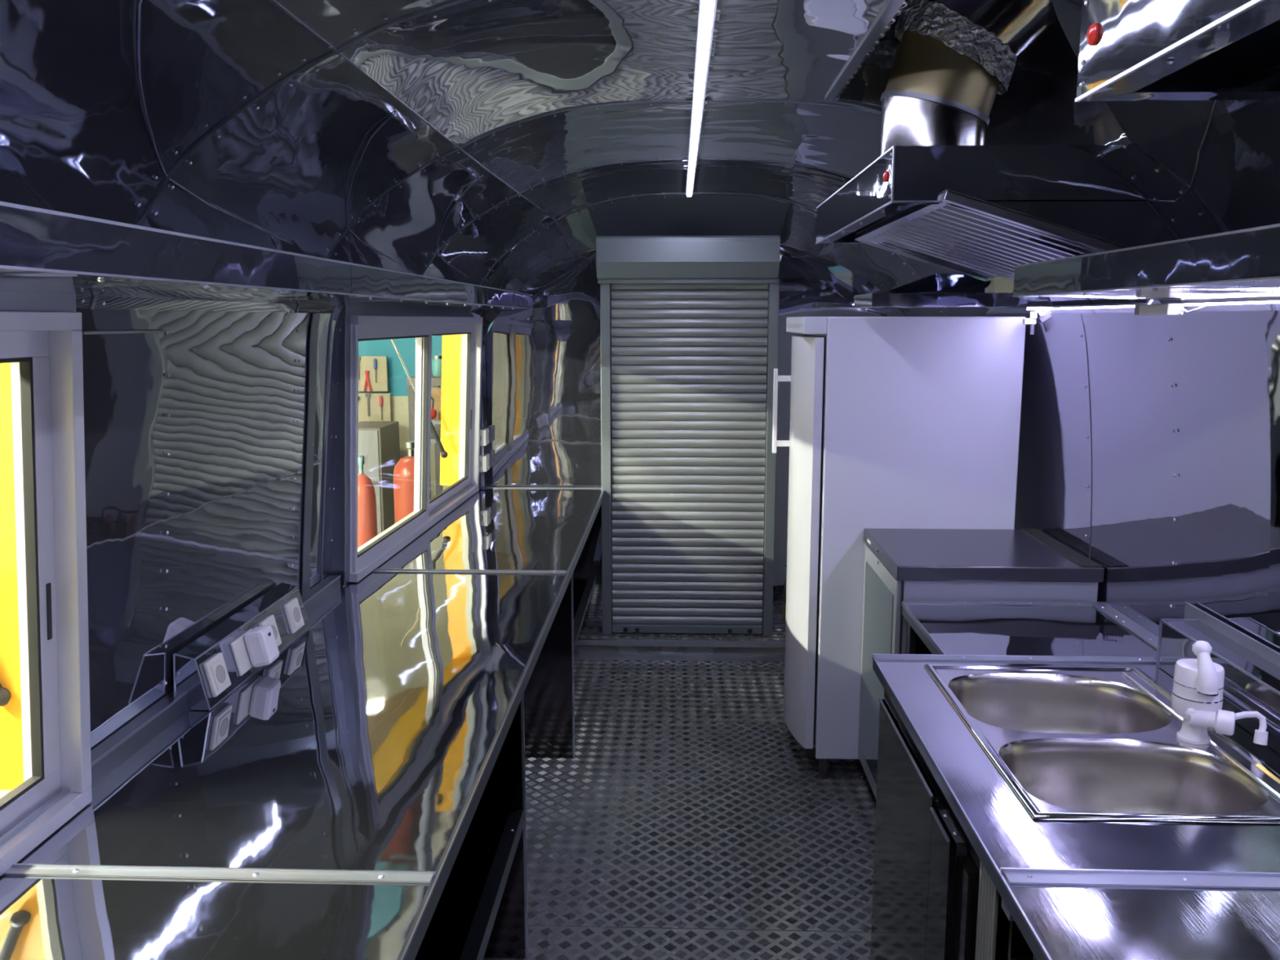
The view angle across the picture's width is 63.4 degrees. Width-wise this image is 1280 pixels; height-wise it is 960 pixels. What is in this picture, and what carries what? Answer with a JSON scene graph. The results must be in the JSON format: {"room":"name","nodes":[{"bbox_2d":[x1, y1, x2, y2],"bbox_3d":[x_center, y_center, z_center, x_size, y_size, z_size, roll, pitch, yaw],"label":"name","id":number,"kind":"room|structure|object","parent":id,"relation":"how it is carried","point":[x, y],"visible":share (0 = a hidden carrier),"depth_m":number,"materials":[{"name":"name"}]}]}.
{"room":"food truck interior","nodes":[
{"label":"food truck interior","id":0,"kind":"room"},
{"bbox_2d":[0,789,11,798],"bbox_3d":[-5.174,1.785,4.003,7.400,0.050,15.000,0,9,2],"label":"floor","id":1,"kind":"structure","parent":0,"point":[2,792],"depth_m":5.21,"materials":[{"name":"grey concrete"}]},
{"bbox_2d":[357,455,377,547],"bbox_3d":[-1.540,0.663,5.827,0.149,1.610,0.149,0,9,2],"label":"gas cylinder","id":2,"kind":"object","parent":1,"relation":"on","point":[366,499],"visible":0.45,"depth_m":5.70,"materials":[{"name":"red paint"}]},
{"bbox_2d":[357,421,399,534],"bbox_3d":[-2.374,0.225,9.216,0.340,1.440,0.630,0,9,2],"label":"cabinet","id":3,"kind":"object","parent":1,"relation":"on","point":[378,441],"visible":0.21,"depth_m":8.94,"materials":[{"name":"beige metal"}]},
{"bbox_2d":[393,441,431,523],"bbox_3d":[-1.617,0.472,7.420,0.258,1.500,0.258,0,9,2],"label":"gas cylinder","id":4,"kind":"object","parent":1,"relation":"on","point":[404,469],"visible":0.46,"depth_m":7.25,"materials":[{"name":"red paint"}]},
{"bbox_2d":[406,372,442,495],"bbox_3d":[-1.360,0.070,8.716,0.920,1.900,0.900,0,9,2],"label":"shelving unit","id":5,"kind":"object","parent":1,"relation":"on","point":[436,381],"visible":0.19,"depth_m":8.22,"materials":[{"name":"grey paint"}]},
{"bbox_2d":[431,395,436,419],"bbox_3d":[-1.686,-0.594,8.154,0.160,0.233,0.089,0,9,2],"label":"defender","id":6,"kind":"object","parent":5,"relation":"hanging from","point":[433,412],"visible":0.31,"depth_m":8.14,"materials":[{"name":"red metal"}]},
{"bbox_2d":[431,408,436,419],"bbox_3d":[-1.636,-0.523,8.163,0.060,0.089,0.089,0,9,2],"label":"ear cup","id":7,"kind":"object","parent":6,"relation":"on","point":[433,412],"depth_m":8.13,"materials":[{"name":"red plastic"}]},
{"bbox_2d":[430,428,440,443],"bbox_3d":[-1.360,-0.370,8.648,0.880,0.030,0.800,0,9,2],"label":"shelf","id":8,"kind":"object","parent":5,"relation":"attached to","point":[438,430],"depth_m":8.47,"materials":[{"name":"grey metal"}]},
{"bbox_2d":[431,419,440,424],"bbox_3d":[-1.360,-0.518,8.625,0.880,0.030,0.800,0,9,2],"label":"shelf","id":9,"kind":"object","parent":5,"relation":"attached to","point":[434,421],"depth_m":8.24,"materials":[{"name":"grey paint"}]},
{"bbox_2d":[431,387,441,419],"bbox_3d":[-1.618,-0.628,8.382,0.300,0.259,0.265,0,9,2],"label":"cardboard box","id":10,"kind":"object","parent":5,"relation":"on","point":[436,393],"visible":0.21,"depth_m":8.26,"materials":[{"name":"beige cardboard"}]},
{"bbox_2d":[431,355,441,376],"bbox_3d":[-1.635,-0.929,8.419,0.110,0.165,0.110,0,9,2],"label":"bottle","id":11,"kind":"object","parent":5,"relation":"on","point":[437,362],"visible":0.74,"depth_m":8.37,"materials":[{"name":"teal glass"}]},
{"bbox_2d":[0,0,574,751],"bbox_3d":[-0.770,0.345,1.984,0.635,2.211,6.960,0,9,2],"label":"wall","id":12,"kind":"structure","parent":0,"point":[210,427],"depth_m":2.17,"materials":[{"name":"grey metal"}]},
{"bbox_2d":[0,291,92,876],"bbox_3d":[-1.097,0.257,1.078,0.253,0.934,1.565,0,9,2],"label":"window","id":13,"kind":"structure","parent":12,"relation":"in","point":[46,759],"depth_m":1.77,"materials":[{"name":"grey metal"}]},
{"bbox_2d":[0,683,11,706],"bbox_3d":[-1.237,0.106,1.762,0.250,0.604,0.035,-2,9,-14],"label":"gas strut","id":14,"kind":"object","parent":13,"relation":"attached to","point":[5,694],"visible":1,"depth_m":1.82,"materials":[{"name":"grey metal"}]},
{"bbox_2d":[0,201,533,311],"bbox_3d":[-0.795,-0.411,2.126,0.346,0.078,5.870,0,9,2],"label":"shelf","id":15,"kind":"object","parent":12,"relation":"attached to","point":[42,251],"visible":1,"depth_m":1.57,"materials":[{"name":"grey"}]},
{"bbox_2d":[391,304,524,311],"bbox_3d":[-0.714,-0.723,4.353,0.335,0.015,1.370,0,9,2],"label":"tray","id":16,"kind":"object","parent":15,"relation":"on","point":[465,307],"depth_m":4.20,"materials":[{"name":"grey"}]},
{"bbox_2d":[331,306,482,587],"bbox_3d":[-0.965,-0.244,4.319,0.239,0.933,1.967,1,9,3],"label":"window","id":17,"kind":"structure","parent":12,"relation":"in","point":[461,332],"depth_m":4.25,"materials":[{"name":"grey metal"}]},
{"bbox_2d":[391,338,447,457],"bbox_3d":[-1.083,-0.403,5.076,0.260,0.600,0.035,-2,9,-11],"label":"gas strut","id":18,"kind":"object","parent":17,"relation":"attached to","point":[443,454],"visible":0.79,"depth_m":5.11,"materials":[{"name":"grey metal"}]},
{"bbox_2d":[479,349,489,489],"bbox_3d":[-0.825,-0.310,5.332,0.085,0.716,0.121,0,9,2],"label":"box","id":19,"kind":"object","parent":12,"relation":"attached to","point":[484,467],"visible":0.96,"depth_m":5.31,"materials":[{"name":"grey"}]},
{"bbox_2d":[479,456,486,471],"bbox_3d":[-0.828,-0.083,5.315,0.082,0.082,0.010,0,9,2],"label":"socket","id":20,"kind":"object","parent":19,"relation":"attached to","point":[482,468],"depth_m":5.31,"materials":[{"name":"grey plastic"}]},
{"bbox_2d":[480,429,486,445],"bbox_3d":[-0.828,-0.216,5.294,0.082,0.082,0.010,0,9,2],"label":"socket","id":21,"kind":"object","parent":19,"relation":"attached to","point":[482,432],"depth_m":5.29,"materials":[{"name":"grey plastic"}]},
{"bbox_2d":[484,453,489,471],"bbox_3d":[-0.792,-0.092,5.375,0.010,0.082,0.082,0,9,2],"label":"socket","id":22,"kind":"object","parent":19,"relation":"attached to","point":[487,455],"depth_m":5.35,"materials":[{"name":"grey plastic"}]},
{"bbox_2d":[485,427,488,444],"bbox_3d":[-0.792,-0.225,5.354,0.010,0.082,0.082,0,9,2],"label":"socket","id":23,"kind":"object","parent":19,"relation":"attached to","point":[486,428],"depth_m":5.34,"materials":[{"name":"grey plastic"}]},
{"bbox_2d":[269,0,888,257],"bbox_3d":[0.146,-0.741,1.784,1.343,0.292,6.960,0,9,2],"label":"ceiling","id":24,"kind":"structure","parent":0,"point":[582,108],"depth_m":2.63,"materials":[{"name":"grey metal"}]},
{"bbox_2d":[685,0,717,196],"bbox_3d":[0.122,-0.857,1.838,0.032,0.012,5.900,0,9,2],"label":"led strip","id":25,"kind":"object","parent":24,"relation":"attached to","point":[707,8],"visible":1,"depth_m":2.43,"materials":[{"name":"white plastic"}]},
{"bbox_2d":[824,0,1261,150],"bbox_3d":[0.738,-0.946,1.979,0.573,0.558,1.353,0,9,2],"label":"roof hatch","id":26,"kind":"object","parent":24,"relation":"attached to","point":[1038,106],"visible":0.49,"depth_m":2.51,"materials":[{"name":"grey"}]},
{"bbox_2d":[483,630,875,959],"bbox_3d":[0.166,1.405,2.115,2.500,0.138,6.960,0,9,2],"label":"floor","id":27,"kind":"structure","parent":0,"point":[687,820],"depth_m":3.67,"materials":[{"name":"grey metal"}]},
{"bbox_2d":[0,486,604,959],"bbox_3d":[-0.673,0.929,2.418,0.758,0.926,6.245,0,9,2],"label":"countertop","id":28,"kind":"structure","parent":27,"relation":"on","point":[325,808],"depth_m":2.05,"materials":[{"name":"grey"}]},
{"bbox_2d":[173,582,310,710],"bbox_3d":[-0.995,0.405,2.638,0.087,0.133,0.643,0,9,2],"label":"power outlet","id":29,"kind":"object","parent":28,"relation":"on","point":[206,668],"visible":0.9,"depth_m":2.47,"materials":[{"name":"grey plastic"}]},
{"bbox_2d":[203,652,231,697],"bbox_3d":[-0.974,0.449,2.387,0.027,0.081,0.082,0,9,2],"label":"socket","id":30,"kind":"object","parent":29,"relation":"attached to","point":[216,680],"depth_m":2.37,"materials":[{"name":"grey plastic"}]},
{"bbox_2d":[230,624,279,675],"bbox_3d":[-0.946,0.417,2.551,0.073,0.095,0.126,0,9,2],"label":"plug adapter","id":31,"kind":"object","parent":29,"relation":"attached to","point":[258,646],"visible":1,"depth_m":2.54,"materials":[{"name":"white plastic"}]},
{"bbox_2d":[258,614,281,646],"bbox_3d":[-0.963,0.401,2.698,0.027,0.081,0.082,0,9,2],"label":"socket","id":32,"kind":"object","parent":29,"relation":"attached to","point":[264,620],"depth_m":2.71,"materials":[{"name":"grey plastic"}]},
{"bbox_2d":[283,597,304,633],"bbox_3d":[-0.957,0.375,2.866,0.027,0.081,0.082,0,9,2],"label":"socket","id":33,"kind":"object","parent":29,"relation":"attached to","point":[292,615],"depth_m":2.85,"materials":[{"name":"grey plastic"}]},
{"bbox_2d":[414,808,525,959],"bbox_3d":[-0.733,1.158,1.124,0.730,0.028,3.415,0,9,2],"label":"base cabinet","id":34,"kind":"object","parent":28,"relation":"attached to","point":[460,926],"visible":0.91,"depth_m":2.42,"materials":[{"name":"black metal"}]},
{"bbox_2d":[573,576,595,649],"bbox_3d":[-0.590,0.601,4.741,0.680,0.025,1.220,0,9,2],"label":"shelf","id":35,"kind":"object","parent":28,"relation":"attached to","point":[582,588],"visible":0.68,"depth_m":4.92,"materials":[{"name":"black metal"}]},
{"bbox_2d":[772,316,1026,779],"bbox_3d":[0.961,0.242,4.124,0.848,1.762,0.601,0,9,2],"label":"refrigerator","id":36,"kind":"object","parent":27,"relation":"on","point":[896,422],"visible":0.76,"depth_m":3.78,"materials":[{"name":"white metal"}]},
{"bbox_2d":[870,689,1033,959],"bbox_3d":[0.979,0.983,2.243,0.807,0.872,1.000,0,9,2],"label":"base cabinet","id":37,"kind":"object","parent":27,"relation":"on","point":[934,897],"visible":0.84,"depth_m":2.11,"materials":[{"name":"grey metal"}]},
{"bbox_2d":[857,528,1104,797],"bbox_3d":[1.128,0.713,3.584,0.641,0.996,0.596,0,9,2],"label":"cooler","id":38,"kind":"object","parent":27,"relation":"on","point":[1022,565],"visible":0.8,"depth_m":3.37,"materials":[{"name":"grey paint"}]},
{"bbox_2d":[1001,898,1036,959],"bbox_3d":[0.935,1.176,0.979,0.807,0.876,1.440,0,9,2],"label":"base cabinet","id":39,"kind":"object","parent":27,"relation":"on","point":[1004,907],"visible":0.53,"depth_m":1.62,"materials":[{"name":"grey metal"}]},
{"bbox_2d":[871,653,1279,959],"bbox_3d":[0.961,0.707,1.205,0.812,0.042,3.031,0,9,2],"label":"countertop","id":40,"kind":"structure","parent":39,"relation":"on","point":[1073,889],"depth_m":1.68,"materials":[{"name":"silver metal"}]},
{"bbox_2d":[924,664,1279,823],"bbox_3d":[0.973,0.621,2.231,0.533,0.187,0.819,0,9,2],"label":"sink","id":41,"kind":"object","parent":40,"relation":"in","point":[1080,743],"visible":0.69,"depth_m":2.17,"materials":[{"name":"silver metal"}]},
{"bbox_2d":[1171,640,1268,745],"bbox_3d":[1.183,0.441,2.119,0.109,0.216,0.176,-8,12,-43],"label":"tap","id":42,"kind":"object","parent":40,"relation":"on","point":[1198,686],"visible":1,"depth_m":2.11,"materials":[{"name":"white plastic"}]},
{"bbox_2d":[901,600,1158,659],"bbox_3d":[1.121,0.856,3.013,0.626,0.888,0.568,0,9,2],"label":"countertop","id":43,"kind":"structure","parent":27,"relation":"on","point":[1077,628],"depth_m":2.96,"materials":[{"name":"grey metal"}]},
{"bbox_2d":[484,244,905,632],"bbox_3d":[0.305,-0.155,5.390,2.446,2.160,0.008,0,9,2],"label":"wall","id":44,"kind":"structure","parent":0,"point":[543,361],"depth_m":5.36,"materials":[{"name":"grey metal"}]},
{"bbox_2d":[595,235,781,635],"bbox_3d":[0.241,-0.190,5.281,0.909,2.048,0.210,0,9,2],"label":"door","id":45,"kind":"structure","parent":44,"relation":"in","point":[688,535],"depth_m":5.32,"materials":[{"name":"grey paint"}]},
{"bbox_2d":[817,99,1279,653],"bbox_3d":[1.111,0.355,1.919,0.678,2.211,6.968,0,9,2],"label":"wall","id":46,"kind":"structure","parent":0,"point":[1149,445],"depth_m":2.70,"materials":[{"name":"grey metal"}]},
{"bbox_2d":[815,144,1203,281],"bbox_3d":[0.936,-0.693,2.853,0.743,0.250,1.292,0,9,2],"label":"extractor hood","id":47,"kind":"object","parent":46,"relation":"attached to","point":[981,212],"visible":0.94,"depth_m":2.26,"materials":[{"name":"grey metal"}]},
{"bbox_2d":[883,171,887,182],"bbox_3d":[0.550,-0.681,2.325,0.007,0.024,0.024,0,9,2],"label":"lamp","id":48,"kind":"object","parent":47,"relation":"attached to","point":[885,175],"depth_m":2.32,"materials":[{"name":"red plastic"}]},
{"bbox_2d":[853,273,1053,308],"bbox_3d":[1.028,-0.628,3.441,0.569,0.110,0.340,0,9,2],"label":"hood canopy","id":49,"kind":"object","parent":47,"relation":"attached to","point":[937,291],"visible":0.82,"depth_m":3.29,"materials":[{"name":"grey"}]},
{"bbox_2d":[880,0,1062,155],"bbox_3d":[0.800,-1.039,2.426,0.451,0.564,0.296,0,9,2],"label":"duct","id":50,"kind":"object","parent":47,"relation":"on","point":[953,60],"visible":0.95,"depth_m":2.35,"materials":[{"name":"silver metal"}]},
{"bbox_2d":[1022,311,1036,334],"bbox_3d":[1.364,-0.549,3.623,0.040,0.078,0.040,0,9,2],"label":"clip","id":51,"kind":"object","parent":46,"relation":"attached to","point":[1032,320],"visible":1,"depth_m":3.61,"materials":[{"name":"white plastic"}]},
{"bbox_2d":[1026,302,1146,310],"bbox_3d":[1.350,-0.532,3.186,0.020,0.011,0.890,0,9,2],"label":"led strip","id":52,"kind":"object","parent":46,"relation":"attached to","point":[1128,304],"visible":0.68,"depth_m":3.07,"materials":[{"name":"white plastic"}]},
{"bbox_2d":[1026,305,1134,310],"bbox_3d":[1.347,-0.529,3.186,0.014,0.005,0.890,0,9,2],"label":"diffuser","id":53,"kind":"object","parent":52,"relation":"attached to","point":[1063,307],"depth_m":3.16,"materials":[{"name":"white plastic"}]},
{"bbox_2d":[1012,223,1279,301],"bbox_3d":[1.057,-0.229,0.919,0.432,0.084,3.160,0,9,2],"label":"shelf","id":54,"kind":"object","parent":46,"relation":"attached to","point":[1242,264],"visible":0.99,"depth_m":1.78,"materials":[{"name":"grey metal"}]},
{"bbox_2d":[1028,278,1279,301],"bbox_3d":[1.085,-0.310,1.665,0.430,0.015,1.660,0,9,2],"label":"tray","id":55,"kind":"object","parent":54,"relation":"on","point":[1153,289],"depth_m":1.96,"materials":[{"name":"grey metal"}]},
{"bbox_2d":[1134,303,1205,315],"bbox_3d":[1.308,-0.423,2.566,0.043,0.028,0.291,0,9,2],"label":"box","id":56,"kind":"object","parent":46,"relation":"attached to","point":[1150,308],"visible":1,"depth_m":2.55,"materials":[{"name":"white plastic"}]},
{"bbox_2d":[1075,0,1279,102],"bbox_3d":[0.850,-0.322,0.421,0.743,0.240,1.596,0,9,2],"label":"extractor hood","id":57,"kind":"object","parent":46,"relation":"attached to","point":[1130,50],"visible":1,"depth_m":1.13,"materials":[{"name":"grey metal"}]},
{"bbox_2d":[1086,22,1098,45],"bbox_3d":[0.509,-0.502,1.167,0.007,0.024,0.024,0,9,2],"label":"lamp","id":58,"kind":"object","parent":57,"relation":"attached to","point":[1092,32],"depth_m":1.16,"materials":[{"name":"red plastic"}]},
{"bbox_2d":[1155,602,1279,753],"bbox_3d":[1.312,0.613,1.233,0.100,0.148,2.940,0,9,2],"label":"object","id":59,"kind":"object","parent":46,"relation":"attached to","point":[1251,682],"visible":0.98,"depth_m":2.31,"materials":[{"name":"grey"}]},
{"bbox_2d":[1180,297,1279,306],"bbox_3d":[1.274,-0.200,1.038,0.020,0.011,3.000,0,9,2],"label":"led strip","id":60,"kind":"object","parent":46,"relation":"attached to","point":[1263,300],"visible":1,"depth_m":2.28,"materials":[{"name":"white plastic"}]},
{"bbox_3d":[-3.410,-1.246,9.699,10.500,4.200,0.100,0,9,2],"label":"wall","id":61,"kind":"structure","parent":0,"visible":0},
{"bbox_2d":[358,355,391,422],"bbox_3d":[-2.517,-0.811,9.567,0.420,0.660,0.030,0,9,2],"label":"board","id":62,"kind":"object","parent":61,"relation":"attached to","point":[366,362],"visible":0.54,"depth_m":9.55,"materials":[{"name":"beige wood"}]},
{"bbox_2d":[358,355,360,379],"bbox_3d":[-2.587,-1.034,9.512,0.048,0.219,0.026,0,9,2],"label":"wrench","id":63,"kind":"object","parent":62,"relation":"hanging from","point":[359,357],"visible":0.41,"depth_m":9.50,"materials":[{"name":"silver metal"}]},
{"bbox_2d":[364,392,370,416],"bbox_3d":[-2.507,-0.698,9.561,0.048,0.219,0.026,0,9,2],"label":"spanner","id":64,"kind":"object","parent":62,"relation":"hanging from","point":[367,395],"visible":1,"depth_m":9.54,"materials":[{"name":"silver metal"}]},
{"bbox_2d":[363,370,372,391],"bbox_3d":[-2.507,-0.910,9.525,0.083,0.195,0.032,0,9,2],"label":"pliers","id":65,"kind":"object","parent":62,"relation":"hanging from","point":[366,372],"visible":1,"depth_m":9.52,"materials":[{"name":"red metal"}]},
{"bbox_2d":[373,358,377,382],"bbox_3d":[-2.428,-1.004,9.507,0.030,0.220,0.035,0,9,2],"label":"screwdriver","id":66,"kind":"object","parent":62,"relation":"hanging from","point":[375,359],"visible":1,"depth_m":9.49,"materials":[{"name":"blue metal"}]},
{"bbox_2d":[379,395,382,419],"bbox_3d":[-2.388,-0.667,9.557,0.030,0.220,0.035,0,9,2],"label":"screwdriver","id":67,"kind":"object","parent":62,"relation":"hanging from","point":[380,397],"visible":1,"depth_m":9.54,"materials":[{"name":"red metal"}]},
{"bbox_2d":[391,395,449,497],"bbox_3d":[-3.713,0.025,9.825,4.300,1.650,0.060,0,9,2],"label":"trim","id":68,"kind":"structure","parent":61,"relation":"attached to","point":[399,404],"depth_m":9.66,"materials":[{"name":"beige paint"}]},
{"bbox_2d":[358,322,493,395],"bbox_3d":[-3.562,-1.237,9.640,4.600,0.900,0.030,0,9,2],"label":"trim","id":69,"kind":"structure","parent":61,"relation":"attached to","point":[397,375],"depth_m":9.59,"materials":[{"name":"teal paint"}]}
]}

